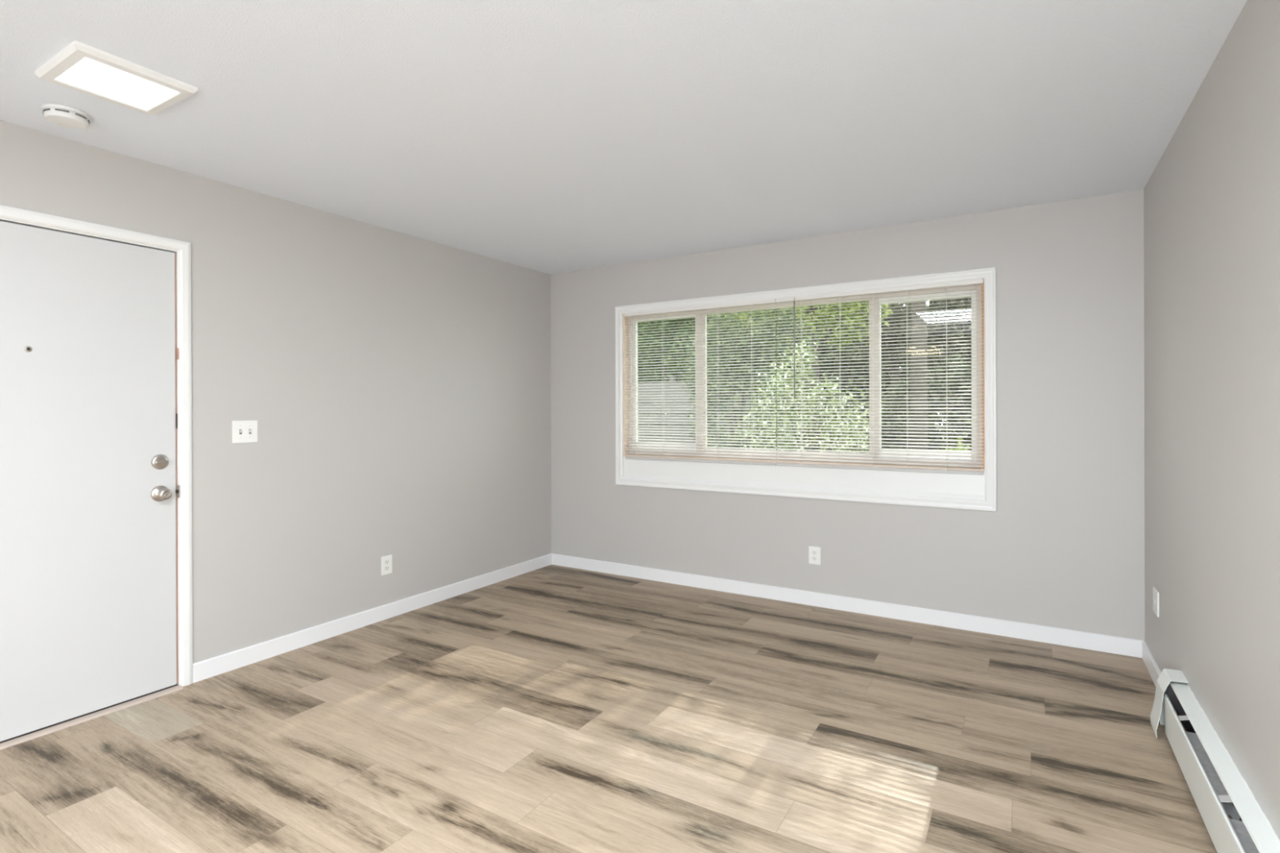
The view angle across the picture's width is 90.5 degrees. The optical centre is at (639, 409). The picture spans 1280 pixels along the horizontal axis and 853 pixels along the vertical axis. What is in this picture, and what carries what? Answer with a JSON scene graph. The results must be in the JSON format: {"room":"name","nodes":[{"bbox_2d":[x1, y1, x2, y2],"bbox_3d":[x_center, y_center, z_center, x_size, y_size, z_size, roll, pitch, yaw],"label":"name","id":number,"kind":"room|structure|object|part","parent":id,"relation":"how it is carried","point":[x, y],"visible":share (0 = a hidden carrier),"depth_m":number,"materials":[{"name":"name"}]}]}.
{"room":"empty living room","nodes":[
{"label":"empty living room","id":0,"kind":"room"},
{"bbox_2d":[0,120,551,663],"bbox_3d":[-2.530,0.139,2.572,0.160,2.540,6.600,0,0,31],"label":"wall","id":1,"kind":"structure","parent":0,"point":[397,385],"depth_m":3.66,"materials":[{"name":"grey paint"}]},
{"bbox_2d":[0,204,192,750],"bbox_3d":[-2.458,0.255,2.615,0.217,2.107,1.042,0,0,31],"label":"door","id":2,"kind":"structure","parent":1,"relation":"in","point":[96,547],"depth_m":2.71,"materials":[{"name":"white paint"}]},
{"bbox_3d":[-2.192,0.386,2.916,0.068,0.074,0.074,0,0,31],"label":"knob","id":3,"kind":"part","parent":2,"relation":"part of","materials":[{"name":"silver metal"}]},
{"bbox_3d":[-2.179,0.239,2.994,0.003,0.065,0.007,0,0,31],"label":"strike plate","id":4,"kind":"part","parent":2,"relation":"part of","materials":[{"name":"white metal"}]},
{"bbox_3d":[-2.179,0.384,2.993,0.004,0.059,0.010,0,0,31],"label":"strike plate","id":5,"kind":"part","parent":2,"relation":"part of","materials":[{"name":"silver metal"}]},
{"bbox_2d":[231,420,257,443],"bbox_3d":[-2.018,0.111,3.245,0.018,0.115,0.124,0,0,31],"label":"light switch","id":6,"kind":"object","parent":1,"relation":"attached to","point":[242,431],"visible":1,"depth_m":3.24,"materials":[{"name":"white plastic"}]},
{"bbox_2d":[192,553,551,683],"bbox_3d":[-1.442,1.258,4.194,0.013,0.089,2.704,0,0,31],"label":"baseboard","id":7,"kind":"structure","parent":1,"relation":"attached to","point":[214,666],"depth_m":3.73,"materials":[{"name":"white paint"}]},
{"bbox_2d":[381,554,391,575],"bbox_3d":[-1.584,0.970,3.967,0.008,0.116,0.078,0,0,31],"label":"wall outlet","id":8,"kind":"object","parent":1,"relation":"attached to","point":[386,561],"visible":1,"depth_m":3.96,"materials":[{"name":"white plastic"}]},
{"bbox_2d":[384,559,389,564],"bbox_3d":[-1.582,0.950,3.966,0.003,0.027,0.033,0,0,31],"label":"receptacle","id":9,"kind":"object","parent":8,"relation":"attached to","point":[386,561],"depth_m":3.96,"materials":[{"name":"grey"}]},
{"bbox_2d":[384,565,389,570],"bbox_3d":[-1.582,0.989,3.966,0.003,0.027,0.033,0,0,31],"label":"receptacle","id":10,"kind":"object","parent":8,"relation":"attached to","point":[386,567],"depth_m":3.96,"materials":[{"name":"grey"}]},
{"bbox_2d":[0,564,1216,852],"bbox_3d":[-0.768,1.354,1.508,3.951,0.100,6.600,0,0,31],"label":"floor","id":11,"kind":"structure","parent":0,"point":[551,708],"depth_m":2.46,"materials":[{"name":"brown wood"}]},
{"bbox_2d":[0,0,1247,275],"bbox_3d":[-0.776,-1.196,1.504,4.271,0.120,6.920,0,0,31],"label":"ceiling","id":12,"kind":"structure","parent":0,"point":[550,137],"depth_m":2.38,"materials":[{"name":"white paint"}]},
{"bbox_2d":[41,103,90,129],"bbox_3d":[-2.182,-1.111,2.413,0.140,0.042,0.140,0,0,31],"label":"smoke detector","id":13,"kind":"object","parent":12,"relation":"attached to","point":[64,116],"visible":1,"depth_m":2.38,"materials":[{"name":"white plastic"}]},
{"bbox_2d":[35,40,197,115],"bbox_3d":[-1.790,-1.122,2.176,0.340,0.024,0.338,0,0,31],"label":"recessed light","id":14,"kind":"object","parent":12,"relation":"in","point":[80,67],"visible":1,"depth_m":2.14,"materials":[{"name":"white plastic"}]},
{"bbox_2d":[55,57,178,110],"bbox_3d":[-1.790,-1.121,2.176,0.262,0.014,0.260,0,0,31],"label":"diffuser","id":15,"kind":"object","parent":14,"relation":"attached to","point":[90,75],"depth_m":2.17,"materials":[{"name":"white plastic"}]},
{"bbox_2d":[550,189,1144,640],"bbox_3d":[0.980,0.125,4.397,4.271,2.540,0.160,0,0,31],"label":"wall","id":16,"kind":"structure","parent":0,"point":[1063,545],"depth_m":3.73,"materials":[{"name":"grey paint"}]},
{"bbox_2d":[615,266,996,511],"bbox_3d":[0.967,-0.116,4.387,2.619,1.404,0.168,0,0,31],"label":"window","id":17,"kind":"structure","parent":16,"relation":"in","point":[936,490],"depth_m":4.12,"materials":[{"name":"white paint"}]},
{"bbox_3d":[0.186,-0.199,4.883,0.558,1.026,0.030,0,0,31],"label":"sash","id":18,"kind":"part","parent":17,"relation":"part of","materials":[{"name":"white plastic"}]},
{"bbox_2d":[624,298,776,465],"bbox_3d":[0.407,-0.198,4.654,1.222,1.158,0.037,0,0,31],"label":"mini blind","id":19,"kind":"object","parent":17,"relation":"attached to","point":[767,301],"visible":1,"depth_m":4.63,"materials":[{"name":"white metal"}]},
{"bbox_3d":[-0.068,-0.373,4.924,0.005,0.741,0.005,0,0,31],"label":"lift cord","id":20,"kind":"part","parent":19,"relation":"part of","materials":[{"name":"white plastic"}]},
{"bbox_3d":[-0.027,-0.179,4.923,0.002,1.112,0.028,0,0,31],"label":"ladder cord","id":21,"kind":"part","parent":19,"relation":"part of","materials":[{"name":"white fabric"}]},
{"bbox_3d":[0.176,-0.180,4.799,0.002,1.112,0.028,0,0,31],"label":"ladder cord","id":22,"kind":"part","parent":19,"relation":"part of","materials":[{"name":"white fabric"}]},
{"bbox_3d":[0.412,0.373,4.658,1.220,0.017,0.025,0,0,31],"label":"rail","id":23,"kind":"part","parent":19,"relation":"part of","materials":[{"name":"grey"}]},
{"bbox_3d":[0.561,-0.181,4.566,0.002,1.112,0.028,0,0,31],"label":"ladder cord","id":24,"kind":"part","parent":19,"relation":"part of","materials":[{"name":"white fabric"}]},
{"bbox_3d":[0.783,-0.181,4.431,0.002,1.112,0.028,0,0,31],"label":"ladder cord","id":25,"kind":"part","parent":19,"relation":"part of","materials":[{"name":"white fabric"}]},
{"bbox_3d":[0.992,-0.201,4.406,1.187,1.026,0.030,0,0,31],"label":"sash","id":26,"kind":"part","parent":17,"relation":"part of","materials":[{"name":"clear glass"}]},
{"bbox_3d":[0.974,0.447,4.396,2.504,0.164,0.148,0,0,31],"label":"apron panel","id":27,"kind":"part","parent":17,"relation":"part of","materials":[{"name":"white paint"}]},
{"bbox_3d":[0.975,0.356,4.397,2.504,0.018,0.146,0,0,31],"label":"sill","id":28,"kind":"part","parent":17,"relation":"part of","materials":[{"name":"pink wood"}]},
{"bbox_3d":[0.982,-0.199,4.412,2.468,1.091,0.070,0,0,31],"label":"frame","id":29,"kind":"part","parent":17,"relation":"part of","materials":[{"name":"white plastic"}]},
{"bbox_2d":[776,279,983,475],"bbox_3d":[1.465,-0.200,4.010,1.245,1.158,0.042,0,0,31],"label":"mini blind","id":30,"kind":"object","parent":17,"relation":"attached to","point":[980,281],"visible":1,"depth_m":3.98,"materials":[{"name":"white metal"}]},
{"bbox_3d":[1.083,-0.182,4.250,0.002,1.112,0.028,0,0,31],"label":"ladder cord","id":31,"kind":"part","parent":30,"relation":"part of","materials":[{"name":"white fabric"}]},
{"bbox_3d":[1.301,-0.183,4.118,0.002,1.112,0.028,0,0,31],"label":"ladder cord","id":32,"kind":"part","parent":30,"relation":"part of","materials":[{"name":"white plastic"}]},
{"bbox_3d":[1.476,-0.183,4.011,0.002,1.112,0.028,0,0,31],"label":"ladder cord","id":33,"kind":"part","parent":30,"relation":"part of","materials":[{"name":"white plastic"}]},
{"bbox_3d":[1.471,0.370,4.016,1.243,0.017,0.025,0,0,31],"label":"rail","id":34,"kind":"part","parent":30,"relation":"part of","materials":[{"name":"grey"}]},
{"bbox_3d":[1.647,-0.184,3.908,0.002,1.112,0.028,0,0,31],"label":"ladder cord","id":35,"kind":"part","parent":30,"relation":"part of","materials":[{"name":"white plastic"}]},
{"bbox_3d":[1.835,-0.184,3.794,0.002,1.112,0.028,0,0,31],"label":"ladder cord","id":36,"kind":"part","parent":30,"relation":"part of","materials":[{"name":"white fabric"}]},
{"bbox_3d":[1.770,-0.203,3.923,0.553,1.026,0.030,0,0,31],"label":"sash","id":37,"kind":"part","parent":17,"relation":"part of","materials":[{"name":"white plastic"}]},
{"bbox_2d":[808,546,820,564],"bbox_3d":[1.155,0.963,4.195,0.078,0.116,0.008,0,0,31],"label":"wall outlet","id":38,"kind":"object","parent":16,"relation":"attached to","point":[814,552],"visible":1,"depth_m":4.19,"materials":[{"name":"white plastic"}]},
{"bbox_2d":[812,550,817,555],"bbox_3d":[1.153,0.943,4.193,0.033,0.027,0.003,0,0,31],"label":"receptacle","id":39,"kind":"object","parent":38,"relation":"attached to","point":[814,552],"depth_m":4.19,"materials":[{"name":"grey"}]},
{"bbox_2d":[551,553,1142,657],"bbox_3d":[0.939,1.251,4.324,3.925,0.089,0.013,0,0,31],"label":"baseboard","id":40,"kind":"structure","parent":16,"relation":"attached to","point":[1064,637],"depth_m":3.97,"materials":[{"name":"white paint"}]},
{"bbox_2d":[1143,0,1279,839],"bbox_3d":[0.986,0.130,0.441,0.160,2.540,6.600,0,0,31],"label":"wall","id":41,"kind":"structure","parent":0,"point":[1211,200],"depth_m":2.00,"materials":[{"name":"grey paint"}]},
{"bbox_2d":[1142,640,1160,686],"bbox_3d":[2.377,1.248,2.899,0.013,0.089,0.960,0,0,31],"label":"baseboard","id":42,"kind":"structure","parent":41,"relation":"attached to","point":[1148,658],"depth_m":3.09,"materials":[{"name":"white paint"}]},
{"bbox_2d":[1152,586,1159,617],"bbox_3d":[2.438,0.906,2.998,0.010,0.115,0.120,0,0,31],"label":"wall plate","id":43,"kind":"object","parent":41,"relation":"attached to","point":[1155,593],"visible":1,"depth_m":2.98,"materials":[{"name":"white plastic"}]},
{"bbox_2d":[1150,668,1279,852],"bbox_3d":[1.112,1.167,0.894,0.098,0.240,3.900,0,0,31],"label":"baseboard heater","id":44,"kind":"object","parent":41,"relation":"attached to","point":[1234,822],"visible":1,"depth_m":1.96,"materials":[{"name":"white metal"}]},
{"bbox_3d":[2.129,1.158,2.557,0.082,0.231,0.002,0,0,31],"label":"plate","id":45,"kind":"part","parent":44,"relation":"part of","materials":[{"name":"white metal"}]},
{"bbox_3d":[1.079,1.193,0.855,0.025,0.160,3.800,0,0,31],"label":"panel","id":46,"kind":"part","parent":44,"relation":"part of","materials":[{"name":"white metal"}]},
{"bbox_3d":[1.127,1.175,0.827,0.004,0.224,3.800,0,0,31],"label":"plate","id":47,"kind":"part","parent":44,"relation":"part of","materials":[{"name":"white metal"}]},
{"label":"outside","id":48,"kind":"structure","parent":0,"visible":0},
{"bbox_3d":[8.113,1.702,19.969,44.000,0.200,33.820,0,0,31],"label":"ground","id":49,"kind":"structure","parent":48,"visible":0},
{"bbox_2d":[637,319,715,436],"bbox_3d":[0.998,-0.979,20.137,3.224,5.400,2.130,0,0,31],"label":"hedge","id":50,"kind":"object","parent":49,"relation":"on","point":[683,340],"visible":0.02,"depth_m":19.83,"materials":[{"name":"green plant"}]},
{"bbox_2d":[637,374,750,448],"bbox_3d":[-0.024,0.434,15.039,5.600,2.400,0.120,0,0,31],"label":"fence","id":51,"kind":"object","parent":49,"relation":"on","point":[670,380],"visible":0.07,"depth_m":14.55,"materials":[{"name":"paint"}]},
{"bbox_3d":[0.752,0.432,14.583,0.100,2.400,0.095,0,0,31],"label":"post","id":52,"kind":"part","parent":51,"relation":"part of","materials":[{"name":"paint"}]},
{"bbox_2d":[637,311,765,435],"bbox_3d":[1.065,-1.135,16.676,5.114,5.536,2.078,0,0,31],"label":"broadleaf tree","id":53,"kind":"object","parent":49,"relation":"on","point":[646,326],"visible":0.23,"depth_m":16.46,"materials":[{"name":"green plant"}]},
{"bbox_2d":[678,307,822,450],"bbox_3d":[1.803,-0.365,10.850,2.477,4.025,1.393,0,0,31],"label":"tree","id":54,"kind":"object","parent":49,"relation":"on","point":[775,312],"visible":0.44,"depth_m":10.73,"materials":[{"name":"green plant"}]},
{"bbox_2d":[713,307,811,451],"bbox_3d":[3.553,-0.772,18.446,3.153,4.969,2.034,0,0,31],"label":"hedge","id":55,"kind":"object","parent":49,"relation":"on","point":[784,339],"visible":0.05,"depth_m":17.75,"materials":[{"name":"green plant"}]},
{"bbox_2d":[731,340,884,453],"bbox_3d":[2.166,0.372,8.284,1.950,2.555,1.304,0,0,31],"label":"flowering bush","id":56,"kind":"object","parent":49,"relation":"on","point":[775,376],"visible":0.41,"depth_m":8.18,"materials":[{"name":"green plant"}]},
{"bbox_2d":[724,300,893,451],"bbox_3d":[3.195,-1.091,12.994,3.758,5.439,1.320,0,0,31],"label":"broadleaf tree","id":57,"kind":"object","parent":49,"relation":"on","point":[856,308],"visible":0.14,"depth_m":12.47,"materials":[{"name":"green plant"}]},
{"bbox_2d":[775,306,884,453],"bbox_3d":[6.420,-1.149,21.356,4.740,5.870,2.140,0,0,31],"label":"hedge","id":58,"kind":"object","parent":49,"relation":"on","point":[807,312],"visible":0.03,"depth_m":20.97,"materials":[{"name":"green plant"}]},
{"bbox_2d":[819,302,942,453],"bbox_3d":[6.456,-0.740,16.865,3.290,4.873,2.072,0,0,31],"label":"hedge","id":59,"kind":"object","parent":49,"relation":"on","point":[825,333],"visible":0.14,"depth_m":16.73,"materials":[{"name":"green plant"}]},
{"bbox_2d":[856,302,928,445],"bbox_3d":[5.792,-1.306,14.475,1.673,5.855,1.199,0,0,31],"label":"conifer","id":60,"kind":"object","parent":49,"relation":"on","point":[905,304],"visible":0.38,"depth_m":14.32,"materials":[{"name":"green plant"}]},
{"bbox_2d":[910,300,928,449],"bbox_3d":[4.311,-2.351,9.871,4.322,7.965,2.998,0,0,31],"label":"shade tree","id":61,"kind":"object","parent":49,"relation":"on","point":[924,302],"visible":0.02,"depth_m":9.55,"materials":[{"name":"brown plant"}]},
{"bbox_2d":[867,352,971,450],"bbox_3d":[5.004,0.322,10.540,2.459,2.632,1.155,0,0,40],"label":"shrub","id":62,"kind":"object","parent":49,"relation":"on","point":[956,353],"visible":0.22,"depth_m":10.33,"materials":[{"name":"green plant"}]},
{"bbox_2d":[926,296,971,389],"bbox_3d":[6.468,-0.991,12.323,2.234,5.230,1.232,0,0,31],"label":"conifer","id":63,"kind":"object","parent":49,"relation":"on","point":[964,299],"visible":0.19,"depth_m":12.28,"materials":[{"name":"green plant"}]},
{"bbox_2d":[935,299,964,445],"bbox_3d":[11.087,-1.275,19.904,4.745,5.956,2.133,0,0,31],"label":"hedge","id":64,"kind":"object","parent":49,"relation":"on","point":[963,300],"visible":0.02,"depth_m":20.39,"materials":[{"name":"green plant"}]},
{"bbox_2d":[945,435,969,450],"bbox_3d":[3.942,0.977,7.886,0.507,1.325,0.471,0,0,31],"label":"plant","id":65,"kind":"object","parent":49,"relation":"on","point":[958,438],"visible":0.02,"depth_m":7.89,"materials":[{"name":"green plant"}]}
]}

